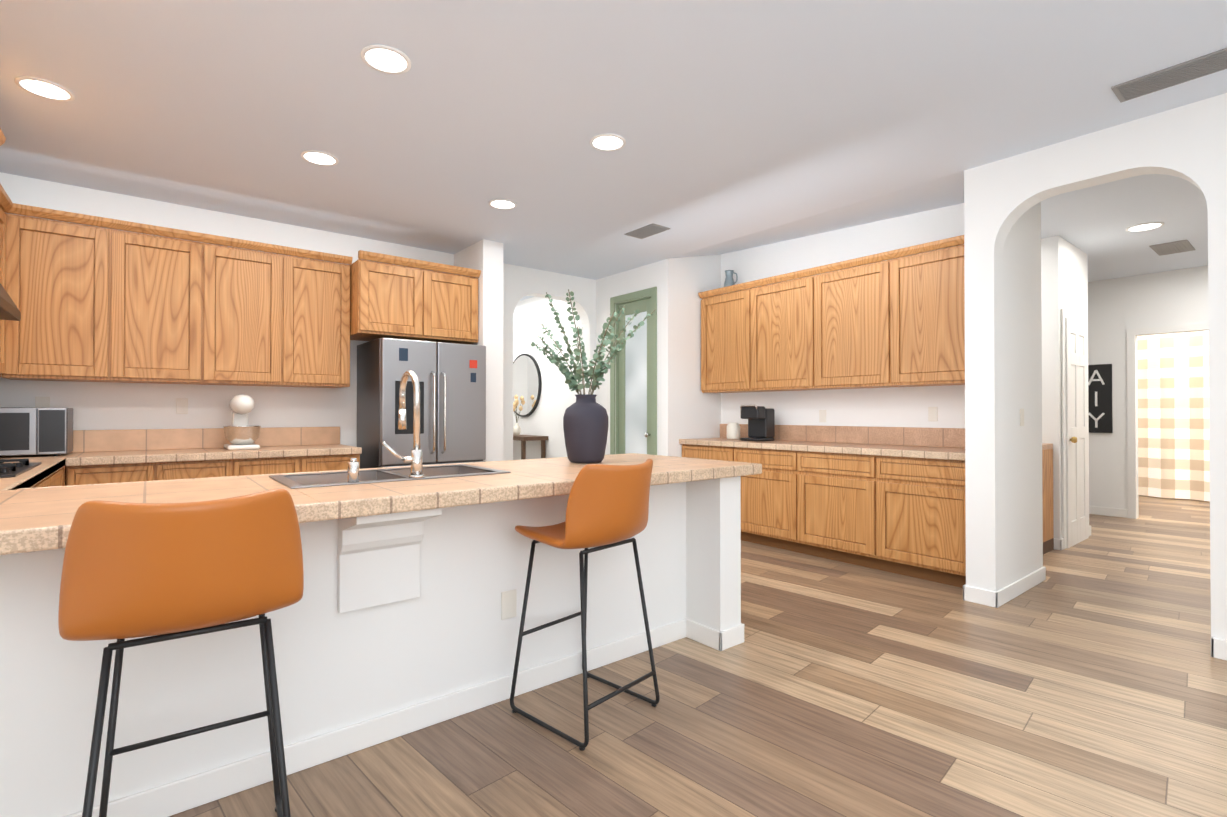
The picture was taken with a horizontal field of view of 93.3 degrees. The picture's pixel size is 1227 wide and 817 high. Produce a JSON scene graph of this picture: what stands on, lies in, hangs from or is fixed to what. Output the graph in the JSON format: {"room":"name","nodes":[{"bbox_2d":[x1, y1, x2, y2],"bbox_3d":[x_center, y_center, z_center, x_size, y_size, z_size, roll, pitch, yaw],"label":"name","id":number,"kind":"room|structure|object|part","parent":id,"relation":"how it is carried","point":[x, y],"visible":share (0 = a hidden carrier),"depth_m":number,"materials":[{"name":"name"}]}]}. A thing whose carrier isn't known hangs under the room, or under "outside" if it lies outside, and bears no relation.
{"room":"kitchen","nodes":[
{"label":"kitchen","id":0,"kind":"room"},
{"bbox_2d":[0,172,595,460],"bbox_3d":[-2.224,-0.139,5.181,5.300,2.730,0.160,0,-1,-39],"label":"wall","id":1,"kind":"structure","parent":0,"point":[107,406],"depth_m":4.47,"materials":[{"name":"white paint"}]},
{"bbox_2d":[0,136,3,145],"bbox_3d":[-3.170,-1.028,2.653,0.390,0.790,0.623,0,-1,-39],"label":"upper cabinet","id":2,"kind":"object","parent":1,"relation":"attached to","point":[1,137],"depth_m":3.00,"materials":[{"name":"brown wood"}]},
{"bbox_2d":[0,184,19,379],"bbox_3d":[-3.573,-0.714,3.153,0.393,1.050,0.655,0,-1,-39],"label":"upper cabinet","id":3,"kind":"object","parent":1,"relation":"attached to","point":[9,223],"depth_m":3.49,"materials":[{"name":"brown wood"}]},
{"bbox_2d":[35,396,49,407],"bbox_3d":[-3.773,-0.021,3.826,0.070,0.115,0.006,0,-1,-39],"label":"outlet","id":4,"kind":"object","parent":1,"relation":"attached to","point":[42,402],"visible":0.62,"depth_m":3.82,"materials":[{"name":"white plastic"}]},
{"bbox_2d":[20,204,127,382],"bbox_3d":[-3.540,-0.709,3.759,0.563,1.050,0.404,0,-1,-39],"label":"upper cabinet","id":5,"kind":"object","parent":1,"relation":"attached to","point":[97,303],"depth_m":3.68,"materials":[{"name":"brown wood"}]},
{"bbox_2d":[128,221,219,384],"bbox_3d":[-3.203,-0.707,4.067,0.641,1.050,0.346,0,-1,-39],"label":"upper cabinet","id":6,"kind":"object","parent":1,"relation":"attached to","point":[172,281],"depth_m":3.99,"materials":[{"name":"brown wood"}]},
{"bbox_2d":[176,398,187,413],"bbox_3d":[-3.197,-0.018,4.290,0.070,0.115,0.006,0,-1,-39],"label":"outlet","id":7,"kind":"object","parent":1,"relation":"attached to","point":[181,405],"visible":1,"depth_m":4.29,"materials":[{"name":"white plastic"}]},
{"bbox_2d":[73,427,339,450],"bbox_3d":[-3.237,0.224,4.238,2.296,0.150,0.026,0,-1,-39],"label":"backsplash","id":8,"kind":"structure","parent":1,"relation":"attached to","point":[132,439],"depth_m":4.27,"materials":[{"name":"beige tile"}]},
{"bbox_2d":[216,236,295,386],"bbox_3d":[-2.817,-0.705,4.378,0.641,1.050,0.346,0,-1,-39],"label":"upper cabinet","id":9,"kind":"object","parent":1,"relation":"attached to","point":[256,290],"depth_m":4.30,"materials":[{"name":"brown wood"}]},
{"bbox_2d":[296,248,351,387],"bbox_3d":[-2.462,-0.703,4.664,0.562,1.050,0.346,0,-1,-39],"label":"upper cabinet","id":10,"kind":"object","parent":1,"relation":"attached to","point":[323,288],"depth_m":4.59,"materials":[{"name":"brown wood"}]},
{"bbox_2d":[350,250,480,343],"bbox_3d":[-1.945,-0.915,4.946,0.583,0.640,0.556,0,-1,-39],"label":"upper cabinet","id":11,"kind":"object","parent":1,"relation":"attached to","point":[394,301],"depth_m":4.72,"materials":[{"name":"brown wood"}]},
{"bbox_2d":[0,479,715,816],"bbox_3d":[-0.848,0.771,2.154,3.411,0.866,0.150,0,-1,-39],"label":"wall","id":12,"kind":"structure","parent":0,"point":[448,630],"depth_m":1.98,"materials":[{"name":"white paint"}]},
{"bbox_2d":[63,619,694,816],"bbox_3d":[-0.875,1.155,2.057,3.251,0.095,0.014,0,-1,-39],"label":"baseboard","id":13,"kind":"structure","parent":12,"relation":"attached to","point":[185,794],"depth_m":2.05,"materials":[{"name":"white"}]},
{"bbox_2d":[332,506,447,612],"bbox_3d":[-0.773,0.520,2.001,0.280,0.366,0.234,0,-1,-39],"label":"bracket","id":14,"kind":"object","parent":12,"relation":"on","point":[381,515],"depth_m":2.04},
{"bbox_2d":[0,454,755,553],"bbox_3d":[-0.923,0.307,2.317,3.494,0.045,0.988,0,-1,-39],"label":"countertop","id":15,"kind":"structure","parent":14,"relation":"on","point":[30,518],"depth_m":2.05,"materials":[{"name":"beige tile"}]},
{"bbox_2d":[348,458,358,482],"bbox_3d":[-0.979,0.232,2.178,0.040,0.090,0.040,0,-1,-39],"label":"soap dispenser","id":16,"kind":"object","parent":15,"relation":"on","point":[353,466],"depth_m":2.16,"materials":[{"name":"silver metal"}]},
{"bbox_2d":[269,464,510,488],"bbox_3d":[-0.944,0.376,2.485,0.864,0.194,0.484,0,-1,-39],"label":"sink","id":17,"kind":"object","parent":15,"relation":"in","point":[374,476],"depth_m":2.49,"materials":[{"name":"silver metal"}]},
{"bbox_2d":[381,370,423,477],"bbox_3d":[-0.882,0.059,2.358,0.165,0.438,0.217,0,-1,-39],"label":"faucet","id":18,"kind":"object","parent":15,"relation":"on","point":[416,471],"depth_m":2.32,"materials":[{"name":"silver metal"}]},
{"bbox_2d":[531,289,655,462],"bbox_3d":[-0.038,-0.174,3.209,0.663,0.926,0.709,0,-1,-39],"label":"vase","id":19,"kind":"object","parent":15,"relation":"on","point":[585,422],"visible":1,"depth_m":3.06,"materials":[{"name":"grey ceramic"}]},
{"bbox_2d":[501,589,516,619],"bbox_3d":[-0.436,0.818,2.417,0.070,0.115,0.006,0,-1,-39],"label":"electrical outlet","id":20,"kind":"object","parent":12,"relation":"attached to","point":[508,603],"visible":1,"depth_m":2.41,"materials":[{"name":"white plastic"}]},
{"bbox_2d":[695,622,743,646],"bbox_3d":[0.370,1.165,3.353,0.035,0.095,0.944,0,-1,-39],"label":"baseboard","id":21,"kind":"structure","parent":12,"relation":"attached to","point":[733,636],"depth_m":2.94,"materials":[{"name":"white wood"}]},
{"bbox_2d":[454,239,503,461],"bbox_3d":[-1.275,-0.137,5.437,0.200,2.730,0.629,0,-1,-39],"label":"wall","id":22,"kind":"structure","parent":0,"point":[484,256],"depth_m":5.20,"materials":[{"name":"white paint"}]},
{"bbox_2d":[424,263,479,343],"bbox_3d":[-1.605,-0.913,5.220,0.584,0.640,0.556,0,-1,-39],"label":"upper cabinet","id":23,"kind":"object","parent":22,"relation":"attached to","point":[454,297],"depth_m":5.06,"materials":[{"name":"brown wood"}]},
{"bbox_2d":[513,297,581,459],"bbox_3d":[-1.336,-0.116,8.128,0.120,2.730,3.320,0,-1,-39],"label":"wall","id":24,"kind":"structure","parent":0,"point":[556,401],"depth_m":7.46,"materials":[{"name":"white paint"}]},
{"bbox_2d":[513,354,541,416],"bbox_3d":[-1.216,-0.313,7.854,0.031,0.860,0.860,0,-1,-39],"label":"mirror","id":25,"kind":"object","parent":24,"relation":"attached to","point":[527,383],"visible":0.69,"depth_m":7.76,"materials":[{"name":"black mirror"}]},
{"bbox_2d":[0,0,1226,300],"bbox_3d":[2.851,-1.604,5.425,13.860,0.205,14.800,0,-1,-39],"label":"ceiling","id":26,"kind":"structure","parent":0,"point":[726,120],"depth_m":2.96,"materials":[{"name":"white paint"}]},
{"bbox_2d":[14,76,74,100],"bbox_3d":[-2.701,-1.518,2.753,0.206,0.007,0.206,0,-1,-39],"label":"recessed light","id":27,"kind":"object","parent":26,"relation":"in","point":[44,89],"depth_m":2.74,"materials":[{"name":"white plastic"}]},
{"bbox_2d":[301,150,338,165],"bbox_3d":[-1.774,-1.512,3.499,0.206,0.007,0.206,0,-1,-39],"label":"recessed light","id":28,"kind":"object","parent":26,"relation":"in","point":[320,158],"depth_m":3.49,"materials":[{"name":"white plastic"}]},
{"bbox_2d":[361,44,410,73],"bbox_3d":[-0.991,-1.519,2.525,0.206,0.007,0.206,0,-1,-39],"label":"recessed light","id":29,"kind":"object","parent":26,"relation":"in","point":[386,60],"depth_m":2.52,"materials":[{"name":"white plastic"}]},
{"bbox_2d":[489,199,516,208],"bbox_3d":[-0.816,-1.506,4.270,0.206,0.007,0.206,0,-1,-39],"label":"recessed light","id":30,"kind":"object","parent":26,"relation":"in","point":[503,204],"depth_m":4.27,"materials":[{"name":"white plastic"}]},
{"bbox_2d":[590,133,625,150],"bbox_3d":[-0.033,-1.513,3.296,0.206,0.007,0.206,0,-1,-39],"label":"recessed light","id":31,"kind":"object","parent":26,"relation":"in","point":[607,142],"depth_m":3.29,"materials":[{"name":"white plastic"}]},
{"bbox_2d":[624,223,669,238],"bbox_3d":[0.285,-1.499,4.912,0.200,0.012,0.360,0,-1,-39],"label":"ceiling vent","id":32,"kind":"object","parent":26,"relation":"in","point":[647,231],"visible":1,"depth_m":4.89,"materials":[{"name":"silver metal"}]},
{"bbox_2d":[1126,222,1163,231],"bbox_3d":[4.397,-1.502,4.794,0.236,0.007,0.236,0,-1,-39],"label":"recessed light","id":33,"kind":"object","parent":26,"relation":"in","point":[1144,227],"depth_m":4.77,"materials":[{"name":"white plastic"}]},
{"bbox_2d":[1111,48,1226,101],"bbox_3d":[2.563,-1.517,2.639,0.200,0.012,0.420,0,-1,-39],"label":"ceiling vent","id":34,"kind":"object","parent":26,"relation":"in","point":[1198,67],"visible":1,"depth_m":2.64,"materials":[{"name":"silver metal"}]},
{"bbox_2d":[1149,240,1194,255],"bbox_3d":[5.217,-1.496,5.403,0.500,0.012,0.250,0,-1,-39],"label":"ceiling vent","id":35,"kind":"object","parent":26,"relation":"in","point":[1173,247],"visible":0.98,"depth_m":5.37,"materials":[{"name":"silver metal"}]},
{"bbox_2d":[596,258,676,456],"bbox_3d":[0.217,-0.365,6.280,0.120,3.200,1.189,0,-1,-39],"label":"wall","id":36,"kind":"structure","parent":0,"point":[660,275],"depth_m":5.87,"materials":[{"name":"white paint"}]},
{"bbox_2d":[610,287,656,454],"bbox_3d":[0.250,-0.003,6.221,0.138,2.475,0.750,0,-1,-39],"label":"door frame","id":37,"kind":"structure","parent":36,"relation":"attached to","point":[639,295],"depth_m":6.17,"materials":[{"name":"green paint"}]},
{"bbox_2d":[619,298,650,454],"bbox_3d":[0.225,0.036,6.200,0.103,2.376,0.572,0,-1,-39],"label":"pantry door","id":38,"kind":"structure","parent":36,"relation":"in","point":[635,394],"depth_m":6.22,"materials":[{"name":"green paint"}]},
{"bbox_3d":[0.246,-0.014,6.218,0.008,2.016,0.362,0,-1,-39],"label":"glass","id":39,"kind":"part","parent":38,"relation":"part of","materials":[{"name":"white glass"}]},
{"bbox_2d":[169,495,1226,816],"bbox_3d":[2.851,1.253,5.403,13.860,0.050,14.800,0,-1,-39],"label":"floor","id":40,"kind":"structure","parent":0,"point":[1087,677],"depth_m":2.26,"materials":[{"name":"brown wood"}]},
{"bbox_2d":[36,471,55,486],"bbox_3d":[-2.880,0.768,2.464,0.620,0.875,0.906,0,-1,-39],"label":"base cabinet","id":41,"kind":"object","parent":40,"relation":"on","point":[49,480],"depth_m":2.91,"materials":[{"name":"brown wood"}]},
{"bbox_2d":[56,467,63,485],"bbox_3d":[-3.284,0.772,2.965,0.620,0.875,0.673,0,-1,-39],"label":"base cabinet","id":42,"kind":"object","parent":40,"relation":"on","point":[59,470],"depth_m":3.32,"materials":[{"name":"brown wood"}]},
{"bbox_2d":[64,459,171,485],"bbox_3d":[-3.243,0.778,3.791,0.518,0.875,0.709,0,-1,-39],"label":"base cabinet","id":43,"kind":"object","parent":40,"relation":"on","point":[128,470],"depth_m":3.58,"materials":[{"name":"brown wood"}]},
{"bbox_2d":[0,459,67,490],"bbox_3d":[-2.918,0.308,2.517,0.636,0.044,1.814,0,-1,-39],"label":"countertop","id":44,"kind":"structure","parent":43,"relation":"on","point":[14,482],"depth_m":2.49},
{"bbox_2d":[0,455,43,478],"bbox_3d":[-2.915,0.264,2.542,0.500,0.043,0.760,0,-1,-39],"label":"cooktop","id":45,"kind":"object","parent":44,"relation":"in","point":[9,465],"depth_m":2.78,"materials":[{"name":"black metal"}]},
{"bbox_2d":[44,443,359,462],"bbox_3d":[-3.043,0.319,3.996,2.296,0.044,0.646,0,-1,-39],"label":"countertop","id":46,"kind":"structure","parent":43,"relation":"on","point":[309,448],"depth_m":3.91,"materials":[{"name":"beige tile"}]},
{"bbox_2d":[0,407,72,455],"bbox_3d":[-3.698,0.144,3.549,0.540,0.300,0.372,0,-1,-39],"label":"microwave","id":47,"kind":"object","parent":46,"relation":"on","point":[35,431],"visible":1,"depth_m":3.49,"materials":[{"name":"silver metal"}]},
{"bbox_2d":[223,394,260,449],"bbox_3d":[-2.758,0.097,4.295,0.236,0.404,0.328,0,-1,-39],"label":"stand mixer","id":48,"kind":"object","parent":46,"relation":"on","point":[240,434],"visible":1,"depth_m":4.19,"materials":[{"name":"white metal"}]},
{"bbox_2d":[223,426,260,444],"bbox_3d":[-2.729,0.196,4.258,0.236,0.135,0.236,0,-1,-39],"label":"bowl","id":49,"kind":"object","parent":48,"relation":"on","point":[236,435],"depth_m":4.18,"materials":[{"name":"clear glass"}]},
{"bbox_2d":[82,614,290,816],"bbox_3d":[-1.061,0.858,1.462,0.432,0.680,0.438,0,-1,-35],"label":"frame","id":50,"kind":"object","parent":40,"relation":"on","point":[280,784],"visible":0.85,"depth_m":1.43,"materials":[{"name":"black metal"}]},
{"bbox_2d":[58,489,303,640],"bbox_3d":[-1.048,0.362,1.442,0.469,0.335,0.500,0,-1,-39],"label":"seat","id":51,"kind":"object","parent":50,"relation":"attached to","point":[132,570],"visible":1,"depth_m":1.25,"materials":[{"name":"orange leather"}]},
{"bbox_2d":[172,455,247,479],"bbox_3d":[-2.960,0.781,4.066,0.561,0.875,0.636,0,-1,-39],"label":"base cabinet","id":52,"kind":"object","parent":40,"relation":"on","point":[227,465],"depth_m":3.88,"materials":[{"name":"brown wood"}]},
{"bbox_2d":[248,455,315,474],"bbox_3d":[-2.636,0.782,4.326,0.561,0.875,0.636,0,-1,-39],"label":"base cabinet","id":53,"kind":"object","parent":40,"relation":"on","point":[257,464],"depth_m":4.13,"materials":[{"name":"brown wood"}]},
{"bbox_2d":[316,451,361,470],"bbox_3d":[-2.342,0.784,4.563,0.488,0.875,0.636,0,-1,-39],"label":"base cabinet","id":54,"kind":"object","parent":40,"relation":"on","point":[331,460],"depth_m":4.36,"materials":[{"name":"brown wood"}]},
{"bbox_2d":[357,338,485,468],"bbox_3d":[-1.650,0.325,5.010,0.885,1.750,0.761,0,-1,-39],"label":"fridge","id":55,"kind":"object","parent":40,"relation":"on","point":[452,379],"visible":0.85,"depth_m":4.75,"materials":[{"name":"silver metal"}]},
{"bbox_2d":[513,434,547,459],"bbox_3d":[-1.344,0.801,7.743,0.357,0.890,1.200,0,-1,-39],"label":"console table","id":56,"kind":"object","parent":40,"relation":"on","point":[523,439],"visible":0.31,"depth_m":7.29,"materials":[{"name":"brown wood"}]},
{"bbox_2d":[513,395,524,434],"bbox_3d":[-1.342,0.084,7.756,0.152,0.542,0.470,0,-1,-39],"label":"vase","id":57,"kind":"object","parent":56,"relation":"on","point":[516,429],"visible":0.92,"depth_m":7.63,"materials":[{"name":"beige ceramic"}]},
{"bbox_2d":[510,538,659,750],"bbox_3d":[-0.114,0.865,2.327,0.438,0.680,0.432,0,-1,42],"label":"frame","id":58,"kind":"object","parent":40,"relation":"on","point":[583,559],"visible":0.92,"depth_m":2.31,"materials":[{"name":"black metal"}]},
{"bbox_2d":[515,459,652,548],"bbox_3d":[-0.097,0.368,2.318,0.486,0.335,0.512,0,-1,-39],"label":"seat","id":59,"kind":"object","parent":58,"relation":"attached to","point":[607,504],"visible":1,"depth_m":2.10,"materials":[{"name":"orange leather"}]},
{"bbox_2d":[682,444,722,459],"bbox_3d":[1.159,0.793,5.782,0.616,0.875,0.745,0,-1,-39],"label":"base cabinet","id":60,"kind":"object","parent":40,"relation":"on","point":[701,451],"depth_m":5.65,"materials":[{"name":"brown wood"}]},
{"bbox_2d":[723,444,786,549],"bbox_3d":[1.558,0.790,5.288,0.616,0.875,0.817,0,-1,-39],"label":"base cabinet","id":61,"kind":"object","parent":40,"relation":"on","point":[764,495],"depth_m":5.11,"materials":[{"name":"brown wood"}]},
{"bbox_2d":[787,448,862,565],"bbox_3d":[1.978,0.786,4.765,0.616,0.875,0.817,0,-1,-39],"label":"base cabinet","id":62,"kind":"object","parent":40,"relation":"on","point":[825,489],"depth_m":4.64,"materials":[{"name":"brown wood"}]},
{"bbox_2d":[863,452,965,587],"bbox_3d":[2.376,0.782,4.271,0.616,0.875,0.744,0,-1,-39],"label":"base cabinet","id":63,"kind":"object","parent":40,"relation":"on","point":[890,499],"depth_m":4.10,"materials":[{"name":"brown wood"}]},
{"bbox_2d":[679,436,964,455],"bbox_3d":[1.764,0.327,5.027,0.626,0.044,2.685,0,-1,-39],"label":"countertop","id":64,"kind":"structure","parent":63,"relation":"on","point":[899,449],"depth_m":4.67,"materials":[{"name":"beige tile"}]},
{"bbox_2d":[727,422,739,438],"bbox_3d":[1.214,0.226,5.865,0.136,0.170,0.136,0,-1,-39],"label":"canister","id":65,"kind":"object","parent":64,"relation":"on","point":[733,430],"visible":0.96,"depth_m":5.81,"materials":[{"name":"beige ceramic"}]},
{"bbox_2d":[740,405,774,440],"bbox_3d":[1.372,0.138,5.544,0.277,0.341,0.220,0,-1,-39],"label":"coffee maker","id":66,"kind":"object","parent":64,"relation":"on","point":[761,423],"visible":1,"depth_m":5.49,"materials":[{"name":"black plastic"}]},
{"bbox_3d":[1.276,-0.011,5.468,0.030,0.046,0.196,0,-1,-39],"label":"handle","id":67,"kind":"part","parent":66,"relation":"part of","materials":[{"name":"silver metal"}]},
{"bbox_2d":[1042,447,1053,553],"bbox_3d":[3.375,0.788,5.122,0.600,0.875,0.698,0,-1,-39],"label":"base cabinet","id":68,"kind":"object","parent":40,"relation":"on","point":[1047,489],"depth_m":4.94,"materials":[{"name":"brown wood"}]},
{"bbox_2d":[1042,443,1052,446],"bbox_3d":[3.198,0.330,5.337,0.610,0.044,1.250,0,-1,-39],"label":"countertop","id":69,"kind":"structure","parent":68,"relation":"on","point":[1043,444],"depth_m":4.96,"materials":[{"name":"beige tile"}]},
{"bbox_2d":[1054,538,1063,549],"bbox_3d":[3.450,1.182,5.530,0.020,0.095,1.354,0,-1,-39],"label":"baseboard","id":70,"kind":"structure","parent":40,"relation":"on","point":[1058,543],"depth_m":5.02,"materials":[{"name":"white wood"}]},
{"bbox_2d":[676,254,720,456],"bbox_3d":[0.910,-0.366,6.152,0.800,3.200,0.120,0,-1,-39],"label":"wall","id":71,"kind":"structure","parent":0,"point":[698,413],"depth_m":6.00,"materials":[{"name":"white paint"}]},
{"bbox_2d":[721,203,964,427],"bbox_3d":[2.058,-0.373,5.268,0.120,3.200,2.695,0,-1,-39],"label":"wall","id":72,"kind":"structure","parent":0,"point":[892,407],"depth_m":5.11,"materials":[{"name":"white paint"}]},
{"bbox_2d":[698,283,757,392],"bbox_3d":[1.265,-0.688,5.879,0.346,1.040,0.713,0,-1,-39],"label":"upper cabinet","id":73,"kind":"object","parent":72,"relation":"attached to","point":[721,313],"depth_m":5.83,"materials":[{"name":"brown wood"}]},
{"bbox_2d":[724,270,737,292],"bbox_3d":[1.213,-1.316,5.974,0.116,0.215,0.164,0,-1,-39],"label":"pitcher","id":74,"kind":"object","parent":73,"relation":"on","point":[729,280],"visible":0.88,"depth_m":5.96,"materials":[{"name":"silver metal"}]},
{"bbox_2d":[742,271,801,391],"bbox_3d":[1.655,-0.692,5.393,0.346,1.040,0.826,0,-1,-39],"label":"upper cabinet","id":75,"kind":"object","parent":72,"relation":"attached to","point":[772,313],"depth_m":5.36,"materials":[{"name":"brown wood"}]},
{"bbox_2d":[819,410,825,421],"bbox_3d":[1.925,0.070,5.329,0.006,0.115,0.070,0,-1,-39],"label":"electrical outlet","id":76,"kind":"object","parent":72,"relation":"attached to","point":[822,415],"visible":1,"depth_m":5.33,"materials":[{"name":"white plastic"}]},
{"bbox_2d":[720,424,964,447],"bbox_3d":[1.997,0.232,5.216,0.026,0.150,2.685,0,-1,-39],"label":"backsplash","id":77,"kind":"structure","parent":72,"relation":"attached to","point":[929,437],"depth_m":4.96,"materials":[{"name":"beige tile"}]},
{"bbox_2d":[802,254,887,389],"bbox_3d":[2.075,-0.696,4.871,0.346,1.040,0.806,0,-1,-39],"label":"upper cabinet","id":78,"kind":"object","parent":72,"relation":"attached to","point":[840,307],"depth_m":4.83,"materials":[{"name":"brown wood"}]},
{"bbox_2d":[878,235,964,386],"bbox_3d":[2.476,-0.700,4.374,0.346,1.040,0.763,0,-1,-39],"label":"upper cabinet","id":79,"kind":"object","parent":72,"relation":"attached to","point":[898,321],"depth_m":4.32,"materials":[{"name":"brown wood"}]},
{"bbox_2d":[928,407,937,420],"bbox_3d":[2.527,0.044,4.581,0.006,0.115,0.070,0,-1,-39],"label":"electrical outlet","id":80,"kind":"object","parent":72,"relation":"attached to","point":[932,413],"visible":1,"depth_m":4.58,"materials":[{"name":"white plastic"}]},
{"bbox_2d":[1003,202,1042,586],"bbox_3d":[2.701,-0.383,3.950,0.770,3.200,0.165,0,-1,-39],"label":"wall","id":81,"kind":"structure","parent":0,"point":[1022,389],"depth_m":3.87,"materials":[{"name":"white paint"}]},
{"bbox_2d":[992,566,1045,607],"bbox_3d":[2.684,1.169,3.810,0.910,0.095,0.014,0,-1,-39],"label":"baseboard","id":82,"kind":"structure","parent":81,"relation":"attached to","point":[1002,596],"depth_m":3.75,"materials":[{"name":"white wood"}]},
{"bbox_2d":[1020,409,1023,425],"bbox_3d":[2.716,0.059,3.849,0.070,0.115,0.006,0,-1,-39],"label":"light switch","id":83,"kind":"object","parent":81,"relation":"attached to","point":[1021,417],"visible":1,"depth_m":3.84,"materials":[{"name":"white plastic"}]},
{"bbox_2d":[1041,236,1088,538],"bbox_3d":[3.760,-0.133,5.927,0.960,2.730,1.540,0,-1,-39],"label":"wall block","id":84,"kind":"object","parent":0,"point":[1064,274],"visible":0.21,"depth_m":5.08,"materials":[{"name":"white paint"}]},
{"bbox_2d":[1061,308,1088,548],"bbox_3d":[4.253,0.177,5.279,0.820,2.100,0.076,0,-1,-39],"label":"door","id":85,"kind":"structure","parent":84,"relation":"attached to","point":[1075,443],"depth_m":5.24,"materials":[{"name":"white wood"}]},
{"bbox_3d":[4.055,0.276,5.102,0.060,0.058,0.050,0,-1,-39],"label":"closet door knob","id":86,"kind":"part","parent":85,"relation":"part of","materials":[{"name":"gold metal"}]},
{"bbox_2d":[964,93,1226,639],"bbox_3d":[4.214,-0.168,1.335,0.150,2.730,6.135,0,-1,-39],"label":"wall","id":87,"kind":"structure","parent":0,"point":[1187,142],"depth_m":3.34,"materials":[{"name":"white paint"}]},
{"bbox_2d":[1211,637,1226,660],"bbox_3d":[4.500,1.146,0.859,0.040,0.095,5.050,0,-1,-39],"label":"baseboard","id":88,"kind":"structure","parent":87,"relation":"attached to","point":[1218,646],"depth_m":2.79,"materials":[{"name":"white"}]},
{"bbox_2d":[1088,266,1208,518],"bbox_3d":[7.045,-0.139,5.130,0.120,2.730,8.500,0,-1,-39],"label":"wall","id":89,"kind":"structure","parent":0,"point":[1118,308],"depth_m":6.59,"materials":[{"name":"white paint"}]},
{"bbox_2d":[1088,364,1112,432],"bbox_3d":[5.536,-0.113,6.881,0.032,0.795,0.600,0,-1,-39],"label":"family sign","id":90,"kind":"object","parent":89,"relation":"attached to","point":[1100,397],"visible":0.44,"depth_m":6.72,"materials":[{"name":"black wood"}]},
{"bbox_2d":[1089,506,1127,517],"bbox_3d":[5.071,1.196,7.466,0.014,0.095,2.370,0,-1,-39],"label":"baseboard","id":91,"kind":"structure","parent":89,"relation":"attached to","point":[1096,510],"depth_m":6.67,"materials":[{"name":"white wood"}]},
{"bbox_2d":[1127,323,1208,518],"bbox_3d":[6.108,0.169,6.184,0.015,2.130,0.940,0,-1,-39],"label":"trim","id":92,"kind":"structure","parent":89,"relation":"attached to","point":[1131,427],"depth_m":6.51,"materials":[{"name":"white wood"}]},
{"bbox_2d":[1137,331,1209,500],"bbox_3d":[8.257,0.007,7.196,0.100,2.430,3.600,0,-1,-39],"label":"plaid curtain","id":93,"kind":"object","parent":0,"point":[1173,419],"visible":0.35,"depth_m":7.91,"materials":[{"name":"beige fabric"}]},
{"bbox_3d":[-1.089,-0.181,-0.362,0.120,2.730,10.140,0,-1,-39],"label":"wall","id":94,"kind":"structure","parent":0,"visible":0},
{"bbox_2d":[0,284,20,320],"bbox_3d":[-2.980,-0.539,2.496,0.506,0.180,0.760,0,-1,-39],"label":"range hood","id":95,"kind":"object","parent":94,"relation":"attached to","point":[9,309],"visible":1,"depth_m":2.77,"materials":[{"name":"grey"}]}
]}

